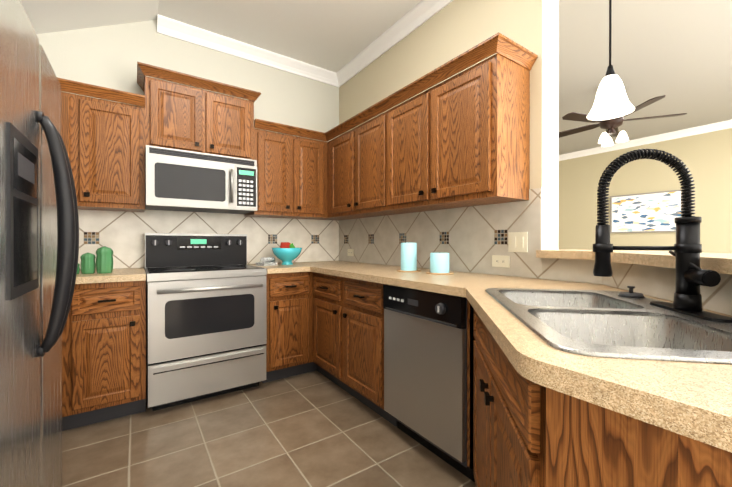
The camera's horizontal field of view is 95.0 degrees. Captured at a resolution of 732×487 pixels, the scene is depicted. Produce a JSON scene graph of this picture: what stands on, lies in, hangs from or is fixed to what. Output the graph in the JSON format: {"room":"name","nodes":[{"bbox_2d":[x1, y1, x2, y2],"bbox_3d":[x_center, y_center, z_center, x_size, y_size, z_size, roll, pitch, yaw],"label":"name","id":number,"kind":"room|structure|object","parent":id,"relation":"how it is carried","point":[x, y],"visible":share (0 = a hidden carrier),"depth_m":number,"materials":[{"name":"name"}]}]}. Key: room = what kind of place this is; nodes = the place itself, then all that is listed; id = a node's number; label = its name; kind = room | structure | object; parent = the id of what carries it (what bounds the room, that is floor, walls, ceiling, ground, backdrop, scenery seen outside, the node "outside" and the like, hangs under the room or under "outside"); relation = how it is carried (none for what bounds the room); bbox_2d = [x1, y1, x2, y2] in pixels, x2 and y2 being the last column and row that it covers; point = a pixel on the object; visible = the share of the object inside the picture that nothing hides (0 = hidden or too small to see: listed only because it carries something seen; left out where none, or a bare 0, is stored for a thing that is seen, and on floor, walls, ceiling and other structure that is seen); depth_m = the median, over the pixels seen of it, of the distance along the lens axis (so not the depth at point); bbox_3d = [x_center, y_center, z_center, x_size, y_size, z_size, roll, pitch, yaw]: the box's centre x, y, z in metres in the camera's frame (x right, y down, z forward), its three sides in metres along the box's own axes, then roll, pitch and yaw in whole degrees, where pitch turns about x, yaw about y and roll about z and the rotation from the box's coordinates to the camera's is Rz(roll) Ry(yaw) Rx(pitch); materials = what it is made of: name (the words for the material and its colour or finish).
{"room":"kitchen","nodes":[
{"label":"kitchen","id":0,"kind":"room"},
{"bbox_2d":[20,0,158,33],"bbox_3d":[-0.635,-1.475,0.009,1.320,0.742,5.600,0,0,-34],"label":"ceiling","id":1,"kind":"structure","parent":0,"point":[46,16],"depth_m":2.31,"materials":[{"name":"white paint"}]},
{"bbox_2d":[36,20,338,269],"bbox_3d":[-1.497,-0.546,2.908,3.180,3.300,0.150,0,0,-34],"label":"wall","id":2,"kind":"structure","parent":0,"point":[109,56],"depth_m":2.77,"materials":[{"name":"beige paint"}]},
{"bbox_2d":[57,77,80,209],"bbox_3d":[-2.164,-0.638,2.160,0.473,0.790,0.322,0,0,-34],"label":"upper cabinet","id":3,"kind":"object","parent":2,"relation":"attached to","point":[68,100],"depth_m":2.15,"materials":[{"name":"brown wood"}]},
{"bbox_2d":[77,82,144,211],"bbox_3d":[-1.813,-0.639,2.401,0.379,0.790,0.322,0,0,-34],"label":"upper cabinet","id":4,"kind":"object","parent":2,"relation":"attached to","point":[110,172],"depth_m":2.26,"materials":[{"name":"brown wood"}]},
{"bbox_2d":[133,62,260,159],"bbox_3d":[-1.331,-0.973,2.709,0.856,0.576,0.357,0,0,-34],"label":"upper cabinet","id":5,"kind":"object","parent":2,"relation":"attached to","point":[172,115],"depth_m":2.54,"materials":[{"name":"brown wood"}]},
{"bbox_2d":[145,145,256,213],"bbox_3d":[-1.302,-0.475,2.669,0.760,0.415,0.457,0,0,-34],"label":"over-the-range microwave","id":6,"kind":"object","parent":5,"relation":"attached to","point":[183,180],"visible":1,"depth_m":2.50,"materials":[{"name":"silver metal"}]},
{"bbox_2d":[78,210,337,269],"bbox_3d":[-1.493,-0.059,2.816,2.880,0.494,0.010,0,0,-34],"label":"backsplash","id":7,"kind":"structure","parent":2,"relation":"attached to","point":[123,232],"depth_m":2.87,"materials":[{"name":"beige tile"}]},
{"bbox_2d":[157,14,336,85],"bbox_3d":[-0.999,-1.744,3.107,1.590,0.105,0.078,0,0,-34],"label":"crown molding","id":8,"kind":"structure","parent":2,"relation":"attached to","point":[166,26],"depth_m":3.01,"materials":[{"name":"white paint"}]},
{"bbox_2d":[62,371,475,486],"bbox_3d":[1.858,1.135,2.640,8.600,0.060,7.300,0,0,-34],"label":"floor","id":9,"kind":"structure","parent":0,"point":[314,429],"depth_m":1.83,"materials":[{"name":"brown tile"}]},
{"bbox_2d":[0,0,78,486],"bbox_3d":[-1.353,0.220,0.915,0.857,1.780,0.832,0,0,-34],"label":"fridge","id":10,"kind":"object","parent":9,"relation":"on","point":[39,235],"visible":1,"depth_m":1.01,"materials":[{"name":"silver metal"}]},
{"bbox_2d":[62,324,65,430],"bbox_3d":[-2.073,0.670,2.047,0.430,0.874,0.618,0,0,-34],"label":"base cabinet","id":11,"kind":"object","parent":9,"relation":"on","point":[64,330],"depth_m":1.93,"materials":[{"name":"brown wood"}]},
{"bbox_2d":[66,280,145,429],"bbox_3d":[-1.736,0.669,2.279,0.389,0.874,0.618,0,0,-34],"label":"base cabinet","id":12,"kind":"object","parent":9,"relation":"on","point":[106,322],"depth_m":2.03,"materials":[{"name":"brown wood"}]},
{"bbox_2d":[145,233,266,410],"bbox_3d":[-1.223,0.512,2.558,0.760,1.185,0.693,0,0,-34],"label":"range","id":13,"kind":"object","parent":9,"relation":"on","point":[206,317],"visible":1,"depth_m":2.35,"materials":[{"name":"silver metal"}]},
{"bbox_2d":[262,272,385,393],"bbox_3d":[-0.250,0.667,2.703,0.996,0.874,1.602,0,0,-34],"label":"base cabinet","id":14,"kind":"object","parent":9,"relation":"on","point":[308,313],"depth_m":2.63,"materials":[{"name":"brown wood"}]},
{"bbox_2d":[75,261,731,452],"bbox_3d":[-0.509,0.215,1.404,2.892,0.040,3.447,0,0,-34],"label":"countertop","id":15,"kind":"structure","parent":14,"relation":"on","point":[692,400],"depth_m":0.55,"materials":[{"name":"beige laminate"}]},
{"bbox_2d":[77,246,112,273],"bbox_3d":[-1.762,0.105,2.140,0.242,0.175,0.092,0,0,-28],"label":"canisters","id":16,"kind":"object","parent":15,"relation":"on","point":[103,264],"visible":0.81,"depth_m":2.13,"materials":[{"name":"green ceramic"}]},
{"bbox_2d":[256,257,276,265],"bbox_3d":[-0.853,0.154,2.887,0.100,0.072,0.156,0,0,31],"label":"towel","id":17,"kind":"object","parent":15,"relation":"on","point":[267,261],"visible":1,"depth_m":2.85,"materials":[{"name":"white fabric"}]},
{"bbox_2d":[272,242,301,264],"bbox_3d":[-0.710,0.089,3.020,0.270,0.200,0.270,0,0,-34],"label":"fruit bowl","id":18,"kind":"object","parent":15,"relation":"on","point":[286,253],"visible":1,"depth_m":2.95,"materials":[{"name":"teal ceramic"}]},
{"bbox_2d":[397,243,420,271],"bbox_3d":[0.295,0.091,2.315,0.166,0.202,0.166,0,0,-34],"label":"candle","id":19,"kind":"object","parent":15,"relation":"on","point":[408,257],"visible":1,"depth_m":2.27,"materials":[{"name":"teal wax"}]},
{"bbox_2d":[426,253,453,274],"bbox_3d":[0.472,0.124,2.146,0.176,0.137,0.176,0,0,-34],"label":"candle","id":20,"kind":"object","parent":15,"relation":"on","point":[439,263],"visible":1,"depth_m":2.09,"materials":[{"name":"teal wax"}]},
{"bbox_2d":[593,148,731,322],"bbox_3d":[0.881,-0.039,0.939,0.451,0.454,0.418,0,0,-34],"label":"faucet","id":21,"kind":"object","parent":15,"relation":"on","point":[686,307],"depth_m":0.92,"materials":[{"name":"black metal"}]},
{"bbox_2d":[383,284,474,481],"bbox_3d":[0.500,0.673,1.890,0.626,0.868,0.578,0,0,-34],"label":"dishwasher","id":22,"kind":"object","parent":9,"relation":"on","point":[425,369],"visible":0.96,"depth_m":1.67,"materials":[{"name":"silver metal"}]},
{"bbox_2d":[350,300,533,486],"bbox_3d":[0.408,0.673,1.013,0.634,0.874,0.635,0,0,-34],"label":"base cabinet","id":23,"kind":"object","parent":9,"relation":"on","point":[522,431],"depth_m":1.13,"materials":[{"name":"brown wood"}]},
{"bbox_2d":[534,383,731,486],"bbox_3d":[0.591,0.675,0.421,0.280,0.874,0.580,0,0,-34],"label":"base cabinet","id":24,"kind":"object","parent":9,"relation":"on","point":[578,442],"depth_m":0.50,"materials":[{"name":"brown wood"}]},
{"bbox_2d":[158,0,731,154],"bbox_3d":[2.415,-1.827,3.073,7.180,0.060,7.200,0,0,-34],"label":"ceiling","id":25,"kind":"structure","parent":0,"point":[677,54],"depth_m":2.98,"materials":[{"name":"white paint"}]},
{"bbox_2d":[587,0,634,119],"bbox_3d":[1.394,-1.267,1.913,0.224,1.048,0.224,0,0,-34],"label":"pendant light","id":26,"kind":"object","parent":25,"relation":"hanging from","point":[611,101],"visible":1,"depth_m":1.88,"materials":[{"name":"white glass"}]},
{"bbox_2d":[559,95,686,146],"bbox_3d":[2.750,-1.468,3.840,1.280,0.658,1.218,0,0,-34],"label":"ceiling fan","id":27,"kind":"object","parent":25,"relation":"hanging from","point":[610,126],"visible":0.81,"depth_m":3.73,"materials":[{"name":"brown wood"}]},
{"bbox_2d":[339,0,558,278],"bbox_3d":[-0.017,-0.398,3.404,0.180,3.000,3.708,0,0,-34],"label":"wall","id":28,"kind":"structure","parent":0,"point":[451,30],"depth_m":2.04,"materials":[{"name":"beige paint"}]},
{"bbox_2d":[244,32,537,220],"bbox_3d":[-0.087,-0.639,2.458,0.999,0.790,2.182,0,0,-34],"label":"upper cabinet","id":29,"kind":"object","parent":28,"relation":"attached to","point":[461,139],"depth_m":2.15,"materials":[{"name":"brown wood"}]},
{"bbox_2d":[333,0,452,86],"bbox_3d":[0.301,-1.743,2.709,0.078,0.105,2.208,0,0,-34],"label":"crown molding","id":30,"kind":"structure","parent":28,"relation":"attached to","point":[415,17],"depth_m":2.82,"materials":[{"name":"white paint"}]},
{"bbox_2d":[338,188,549,264],"bbox_3d":[0.412,-0.058,2.615,0.012,0.494,2.498,0,0,-34],"label":"backsplash","id":31,"kind":"structure","parent":28,"relation":"attached to","point":[473,239],"depth_m":2.35,"materials":[{"name":"beige tile"}]},
{"bbox_2d":[348,249,353,255],"bbox_3d":[-0.158,0.092,3.429,0.008,0.070,0.115,0,0,-34],"label":"electrical outlet plate","id":32,"kind":"object","parent":31,"relation":"attached to","point":[350,252],"visible":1,"depth_m":3.42,"materials":[{"name":"beige plastic"}]},
{"bbox_2d":[492,255,509,267],"bbox_3d":[0.810,0.107,2.020,0.008,0.070,0.115,0,0,-34],"label":"electrical outlet plate","id":33,"kind":"object","parent":31,"relation":"attached to","point":[500,261],"visible":1,"depth_m":2.02,"materials":[{"name":"beige plastic"}]},
{"bbox_2d":[508,232,527,251],"bbox_3d":[0.872,-0.008,1.929,0.010,0.115,0.115,0,0,-34],"label":"switch plate","id":34,"kind":"object","parent":31,"relation":"attached to","point":[517,241],"visible":1,"depth_m":1.93,"materials":[{"name":"beige plastic"}]},
{"bbox_2d":[547,279,731,315],"bbox_3d":[0.968,0.595,0.911,0.392,1.030,2.013,0,0,12],"label":"wall","id":35,"kind":"structure","parent":0,"point":[623,289],"depth_m":1.52,"materials":[{"name":"beige paint"}]},
{"bbox_2d":[394,258,731,314],"bbox_3d":[0.847,0.138,0.824,1.280,0.114,0.960,0,0,-34],"label":"backsplash","id":36,"kind":"structure","parent":35,"relation":"attached to","point":[659,282],"depth_m":1.46,"materials":[{"name":"beige tile"}]},
{"bbox_2d":[536,249,731,274],"bbox_3d":[1.020,0.058,0.900,0.586,0.040,2.222,0,0,12],"label":"half wall ledge","id":37,"kind":"object","parent":35,"relation":"on","point":[721,263],"visible":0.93,"depth_m":1.22,"materials":[{"name":"beige laminate"}]},
{"bbox_2d":[558,128,731,252],"bbox_3d":[5.333,-0.404,5.083,0.100,3.000,7.200,0,0,-34],"label":"wall","id":38,"kind":"structure","parent":0,"point":[706,158],"depth_m":5.66,"materials":[{"name":"beige paint"}]},
{"bbox_2d":[559,120,731,160],"bbox_3d":[5.288,-1.751,4.986,0.078,0.105,7.100,0,0,-34],"label":"crown molding","id":39,"kind":"structure","parent":38,"relation":"attached to","point":[727,124],"depth_m":5.63,"materials":[{"name":"white paint"}]},
{"bbox_2d":[610,189,683,232],"bbox_3d":[4.784,-0.526,5.761,0.031,0.680,1.000,0,0,-34],"label":"picture frame","id":40,"kind":"object","parent":38,"relation":"attached to","point":[654,212],"visible":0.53,"depth_m":5.74,"materials":[{"name":"multicoloured paper"}]}
]}

